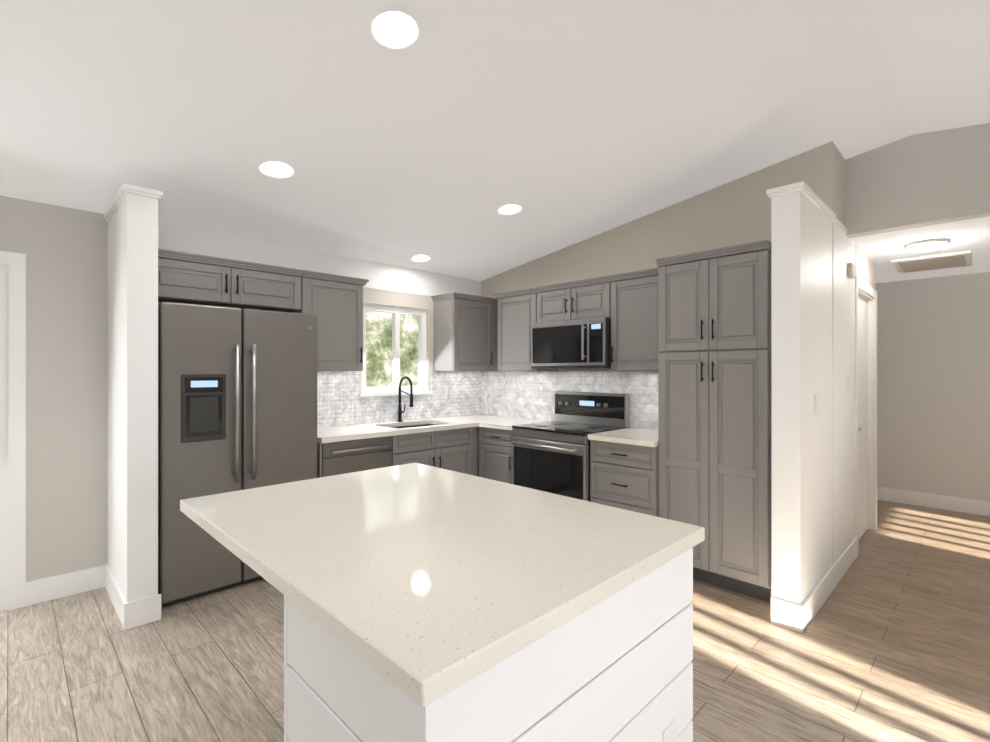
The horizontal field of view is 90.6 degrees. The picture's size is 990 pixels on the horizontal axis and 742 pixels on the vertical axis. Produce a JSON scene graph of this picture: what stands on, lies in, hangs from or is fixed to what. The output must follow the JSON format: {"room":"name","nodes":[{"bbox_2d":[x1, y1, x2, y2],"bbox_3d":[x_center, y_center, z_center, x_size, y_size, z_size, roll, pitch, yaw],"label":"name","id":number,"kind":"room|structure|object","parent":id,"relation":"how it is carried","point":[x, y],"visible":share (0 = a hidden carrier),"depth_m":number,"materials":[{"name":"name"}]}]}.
{"room":"kitchen","nodes":[
{"label":"kitchen","id":0,"kind":"room"},
{"bbox_2d":[104,183,162,602],"bbox_3d":[-2.207,0.194,2.971,0.180,2.410,0.769,0,0,-45],"label":"wall","id":1,"kind":"structure","parent":0,"point":[131,216],"depth_m":2.73,"materials":[{"name":"white paint"}]},
{"bbox_2d":[102,564,133,629],"bbox_3d":[-2.263,1.329,2.918,0.013,0.140,0.763,0,0,-45],"label":"baseboard","id":2,"kind":"structure","parent":1,"relation":"attached to","point":[124,610],"depth_m":2.78,"materials":[{"name":"white wood"}]},
{"bbox_2d":[0,196,432,581],"bbox_3d":[-2.641,0.174,3.168,7.120,2.450,0.120,0,0,-45],"label":"wall","id":3,"kind":"structure","parent":0,"point":[64,250],"depth_m":3.05,"materials":[{"name":"grey paint"}]},
{"bbox_2d":[0,251,25,611],"bbox_3d":[-3.512,0.351,2.285,1.910,2.095,0.145,0,0,-45],"label":"door","id":4,"kind":"structure","parent":3,"relation":"in","point":[12,431],"depth_m":2.87,"materials":[{"name":"white wood"}]},
{"bbox_2d":[26,565,101,605],"bbox_3d":[-2.669,1.329,3.044,0.356,0.140,0.014,0,0,-45],"label":"baseboard","id":5,"kind":"structure","parent":3,"relation":"attached to","point":[71,583],"depth_m":3.03,"materials":[{"name":"white wood"}]},
{"bbox_2d":[158,249,241,308],"bbox_3d":[-2.111,-0.614,3.374,0.557,0.286,0.326,0,0,-45],"label":"upper cabinet","id":6,"kind":"object","parent":3,"relation":"attached to","point":[187,278],"depth_m":3.28,"materials":[{"name":"grey wood"}]},
{"bbox_2d":[241,261,305,312],"bbox_3d":[-1.798,-0.614,3.685,0.556,0.286,0.326,0,0,-45],"label":"upper cabinet","id":7,"kind":"object","parent":3,"relation":"attached to","point":[264,287],"depth_m":3.62,"materials":[{"name":"grey wood"}]},
{"bbox_2d":[158,224,480,295],"bbox_3d":[-1.290,-0.895,4.419,3.197,0.247,0.005,0,0,-45],"label":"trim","id":8,"kind":"structure","parent":3,"relation":"attached to","point":[381,276],"depth_m":4.17,"materials":[{"name":"white"}]},
{"bbox_2d":[304,273,365,370],"bbox_3d":[-1.412,-0.378,4.068,0.527,0.756,0.326,0,0,-45],"label":"upper cabinet","id":9,"kind":"object","parent":3,"relation":"attached to","point":[337,302],"depth_m":3.97,"materials":[{"name":"grey wood"}]},
{"bbox_2d":[359,303,431,396],"bbox_3d":[-0.975,-0.197,4.779,0.815,0.865,0.120,0,0,-45],"label":"kitchen window","id":10,"kind":"structure","parent":3,"relation":"in","point":[393,390],"depth_m":4.80,"materials":[{"name":"white"}]},
{"bbox_2d":[317,371,480,427],"bbox_3d":[-0.940,0.244,4.761,2.160,0.483,0.010,0,0,-45],"label":"tile backsplash","id":11,"kind":"structure","parent":3,"relation":"attached to","point":[454,393],"depth_m":4.69,"materials":[{"name":"tile"}]},
{"bbox_2d":[431,293,493,370],"bbox_3d":[-0.333,-0.378,5.138,0.532,0.756,0.326,0,0,-45],"label":"upper cabinet","id":12,"kind":"object","parent":3,"relation":"attached to","point":[465,332],"depth_m":4.99,"materials":[{"name":"grey wood"}]},
{"bbox_2d":[494,298,497,370],"bbox_3d":[-0.113,-0.377,5.357,0.202,0.756,0.326,0,0,-45],"label":"upper cabinet","id":13,"kind":"object","parent":3,"relation":"attached to","point":[495,300],"depth_m":5.25,"materials":[{"name":"grey wood"}]},
{"bbox_2d":[0,500,989,741],"bbox_3d":[1.040,1.448,1.452,10.330,0.100,7.900,0,0,-45],"label":"floor","id":14,"kind":"structure","parent":0,"point":[891,643],"depth_m":2.37,"materials":[{"name":"brown wood"}]},
{"bbox_2d":[158,302,316,606],"bbox_3d":[-1.803,0.497,3.381,0.950,1.805,0.698,0,0,-45],"label":"refrigerator","id":15,"kind":"object","parent":14,"relation":"on","point":[237,399],"visible":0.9,"depth_m":3.07,"materials":[{"name":"grey metal"}]},
{"bbox_2d":[322,436,391,476],"bbox_3d":[-1.241,0.964,3.982,0.595,0.873,0.656,0,0,-45],"label":"dishwasher","id":16,"kind":"object","parent":14,"relation":"on","point":[344,457],"visible":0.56,"depth_m":3.77,"materials":[{"name":"grey metal"}]},
{"bbox_2d":[425,427,479,476],"bbox_3d":[-0.207,0.964,5.059,0.757,0.874,0.616,0,0,-45],"label":"base cabinet","id":17,"kind":"object","parent":14,"relation":"on","point":[462,456],"depth_m":4.47,"materials":[{"name":"grey wood"}]},
{"bbox_2d":[317,414,517,442],"bbox_3d":[-0.705,0.505,4.544,2.187,0.038,0.647,0,0,-45],"label":"countertop","id":18,"kind":"structure","parent":17,"relation":"on","point":[383,429],"depth_m":4.16,"materials":[{"name":"stone"}]},
{"bbox_2d":[397,376,413,421],"bbox_3d":[-0.836,0.268,4.655,0.094,0.436,0.237,0,0,-45],"label":"pull-down faucet","id":19,"kind":"object","parent":18,"relation":"on","point":[400,411],"visible":1,"depth_m":4.69,"materials":[{"name":"black metal"}]},
{"bbox_2d":[391,424,456,453],"bbox_3d":[-0.727,0.627,4.518,0.684,0.204,0.444,0,0,-45],"label":"undermount sink","id":20,"kind":"object","parent":18,"relation":"in","point":[409,426],"visible":0.02,"depth_m":4.71,"materials":[{"name":"silver metal"}]},
{"bbox_2d":[447,414,507,420],"bbox_3d":[-0.150,0.506,5.070,0.657,0.038,0.390,0,0,-45],"label":"countertop","id":21,"kind":"structure","parent":17,"relation":"on","point":[473,417],"depth_m":5.13,"materials":[{"name":"stone"}]},
{"bbox_2d":[477,417,551,429],"bbox_3d":[0.226,0.506,4.691,0.657,0.038,0.439,0,0,-45],"label":"countertop","id":22,"kind":"structure","parent":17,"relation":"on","point":[505,424],"depth_m":4.63,"materials":[{"name":"stone"}]},
{"bbox_2d":[284,551,692,741],"bbox_3d":[-0.247,0.954,1.610,0.994,0.888,1.394,0,0,-45],"label":"kitchen island","id":23,"kind":"object","parent":14,"relation":"on","point":[622,672],"depth_m":1.07,"materials":[{"name":"white wood"}]},
{"bbox_2d":[180,463,704,714],"bbox_3d":[-0.259,0.489,1.626,1.040,0.041,1.475,0,0,-45],"label":"island countertop","id":24,"kind":"structure","parent":23,"relation":"on","point":[434,578],"depth_m":1.24,"materials":[{"name":"beige stone"}]},
{"bbox_2d":[479,427,506,482],"bbox_3d":[0.228,0.963,4.717,0.616,0.876,0.471,0,0,-45],"label":"base cabinet","id":25,"kind":"object","parent":14,"relation":"on","point":[493,442],"depth_m":4.53,"materials":[{"name":"grey wood"}]},
{"bbox_2d":[507,430,513,483],"bbox_3d":[0.657,0.963,4.284,0.616,0.876,0.864,0,0,-45],"label":"base cabinet","id":26,"kind":"object","parent":14,"relation":"on","point":[509,432],"depth_m":4.38,"materials":[{"name":"grey wood"}]},
{"bbox_2d":[512,391,628,501],"bbox_3d":[0.629,0.798,4.228,0.719,1.205,0.776,0,0,-45],"label":"range","id":27,"kind":"object","parent":14,"relation":"on","point":[552,456],"visible":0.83,"depth_m":4.12,"materials":[{"name":"silver metal"}]},
{"bbox_2d":[590,440,657,516],"bbox_3d":[1.140,0.962,3.798,0.616,0.876,0.543,0,0,-45],"label":"base cabinet","id":28,"kind":"object","parent":14,"relation":"on","point":[623,476],"depth_m":3.56,"materials":[{"name":"grey wood"}]},
{"bbox_2d":[587,428,657,446],"bbox_3d":[1.130,0.505,3.788,0.647,0.038,0.545,0,0,-45],"label":"countertop","id":29,"kind":"structure","parent":28,"relation":"on","point":[641,437],"depth_m":3.67,"materials":[{"name":"stone"}]},
{"bbox_2d":[656,240,771,604],"bbox_3d":[1.597,0.314,3.327,0.630,2.171,0.763,0,0,-45],"label":"pantry cabinet","id":30,"kind":"object","parent":14,"relation":"on","point":[714,403],"visible":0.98,"depth_m":3.11,"materials":[{"name":"grey wood"}]},
{"bbox_2d":[0,0,989,282],"bbox_3d":[1.026,-1.304,1.468,10.130,0.685,7.740,0,0,-45],"label":"ceiling","id":31,"kind":"structure","parent":0,"point":[450,132],"depth_m":2.50,"materials":[{"name":"grey paint"}]},
{"bbox_2d":[259,162,294,177],"bbox_3d":[-1.269,-1.172,2.851,0.190,0.035,0.188,0,0,-45],"label":"recessed light","id":32,"kind":"object","parent":31,"relation":"in","point":[276,169],"visible":0.94,"depth_m":2.85,"materials":[{"name":"white"}]},
{"bbox_2d":[371,11,418,48],"bbox_3d":[-0.396,-1.352,1.943,0.190,0.035,0.188,0,0,-45],"label":"recessed light","id":33,"kind":"object","parent":31,"relation":"in","point":[394,31],"visible":0.96,"depth_m":1.94,"materials":[{"name":"white"}]},
{"bbox_2d":[410,255,430,261],"bbox_3d":[-0.697,-1.053,4.588,0.190,0.035,0.188,0,0,-45],"label":"recessed light","id":34,"kind":"object","parent":31,"relation":"in","point":[421,258],"visible":0.98,"depth_m":4.59,"materials":[{"name":"white"}]},
{"bbox_2d":[498,205,521,215],"bbox_3d":[0.113,-1.223,3.715,0.190,0.035,0.188,0,0,-45],"label":"recessed light","id":35,"kind":"object","parent":31,"relation":"in","point":[507,210],"visible":0.96,"depth_m":3.72,"materials":[{"name":"white"}]},
{"bbox_2d":[904,239,949,251],"bbox_3d":[3.237,-0.935,3.676,0.260,0.049,0.260,0,0,-45],"label":"light","id":36,"kind":"object","parent":31,"relation":"attached to","point":[927,245],"visible":1,"depth_m":3.61,"materials":[{"name":"white"}]},
{"bbox_2d":[890,250,972,272],"bbox_3d":[3.841,-0.947,4.303,0.680,0.023,0.500,0,0,-45],"label":"ceiling vent","id":37,"kind":"object","parent":31,"relation":"in","point":[938,261],"visible":1,"depth_m":4.22,"materials":[{"name":"white metal"}]},
{"bbox_2d":[481,150,810,427],"bbox_3d":[1.018,-0.053,4.449,0.120,2.906,3.214,0,0,-45],"label":"wall","id":38,"kind":"structure","parent":0,"point":[735,212],"depth_m":3.95,"materials":[{"name":"beige paint"}]},
{"bbox_2d":[493,288,557,370],"bbox_3d":[0.317,-0.378,4.834,0.326,0.756,0.512,0,0,-45],"label":"upper cabinet","id":39,"kind":"object","parent":38,"relation":"attached to","point":[517,311],"depth_m":4.72,"materials":[{"name":"grey wood"}]},
{"bbox_2d":[481,371,657,429],"bbox_3d":[0.694,0.244,4.681,0.011,0.483,2.426,0,0,-45],"label":"tile backsplash","id":40,"kind":"structure","parent":38,"relation":"attached to","point":[519,394],"depth_m":4.80,"materials":[{"name":"tile"}]},
{"bbox_2d":[537,276,608,322],"bbox_3d":[0.774,-0.596,4.373,0.326,0.321,0.780,0,0,-45],"label":"upper cabinet","id":41,"kind":"object","parent":38,"relation":"attached to","point":[579,299],"depth_m":4.22,"materials":[{"name":"grey wood"}]},
{"bbox_2d":[531,317,610,368],"bbox_3d":[0.726,-0.226,4.325,0.461,0.412,0.774,0,0,-45],"label":"microwave","id":42,"kind":"object","parent":41,"relation":"attached to","point":[579,344],"visible":0.96,"depth_m":4.14,"materials":[{"name":"grey metal"}]},
{"bbox_2d":[609,268,658,370],"bbox_3d":[1.243,-0.379,3.901,0.326,0.756,0.544,0,0,-45],"label":"upper cabinet","id":43,"kind":"object","parent":38,"relation":"attached to","point":[627,303],"depth_m":3.83,"materials":[{"name":"grey wood"}]},
{"bbox_2d":[766,141,874,604],"bbox_3d":[2.841,-0.062,4.043,3.725,2.924,0.350,0,0,-45],"label":"wall","id":44,"kind":"structure","parent":0,"point":[803,216],"depth_m":2.82,"materials":[{"name":"white paint"}]},
{"bbox_2d":[815,395,818,415],"bbox_3d":[1.887,0.199,2.871,0.080,0.120,0.007,0,0,-45],"label":"switch plate","id":45,"kind":"object","parent":44,"relation":"attached to","point":[816,396],"depth_m":2.85,"materials":[{"name":"grey paint"}]},
{"bbox_2d":[794,538,856,632],"bbox_3d":[2.176,1.329,3.153,1.519,0.140,0.014,0,0,-45],"label":"baseboard","id":46,"kind":"structure","parent":44,"relation":"attached to","point":[804,613],"depth_m":2.93,"materials":[{"name":"white wood"}]},
{"bbox_2d":[847,377,849,392],"bbox_3d":[2.529,0.100,3.509,0.080,0.120,0.007,0,0,-45],"label":"switch plate","id":47,"kind":"object","parent":44,"relation":"attached to","point":[848,378],"depth_m":3.50,"materials":[{"name":"grey paint"}]},
{"bbox_2d":[847,263,854,278],"bbox_3d":[2.562,-0.720,3.526,0.110,0.100,0.029,0,0,-45],"label":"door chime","id":48,"kind":"object","parent":44,"relation":"attached to","point":[850,270],"depth_m":3.49,"materials":[{"name":"grey paint"}]},
{"bbox_2d":[855,277,876,555],"bbox_3d":[3.016,0.345,4.068,0.960,2.110,0.140,0,0,-45],"label":"door frame","id":49,"kind":"structure","parent":44,"relation":"attached to","point":[865,411],"depth_m":4.21,"materials":[{"name":"white wood"}]},
{"bbox_2d":[845,123,989,237],"bbox_3d":[3.986,-1.269,2.027,0.120,0.615,4.165,0,0,-45],"label":"wall","id":50,"kind":"structure","parent":0,"point":[926,179],"depth_m":3.18,"materials":[{"name":"white paint"}]},
{"bbox_2d":[875,272,989,500],"bbox_3d":[5.655,0.195,3.936,0.120,2.410,4.525,0,0,-45],"label":"wall","id":51,"kind":"structure","parent":0,"point":[933,385],"depth_m":5.01,"materials":[{"name":"beige paint"}]},
{"bbox_2d":[877,487,989,515],"bbox_3d":[5.660,1.330,3.833,0.014,0.140,4.374,0,0,-45],"label":"baseboard","id":52,"kind":"structure","parent":51,"relation":"attached to","point":[958,504],"depth_m":5.00,"materials":[{"name":"white wood"}]},
{"label":"outside","id":53,"kind":"structure","parent":0,"visible":0},
{"bbox_2d":[366,311,417,386],"bbox_3d":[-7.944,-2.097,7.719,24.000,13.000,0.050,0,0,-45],"label":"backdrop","id":54,"kind":"structure","parent":53,"point":[373,379],"depth_m":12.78,"materials":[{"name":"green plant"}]}
]}

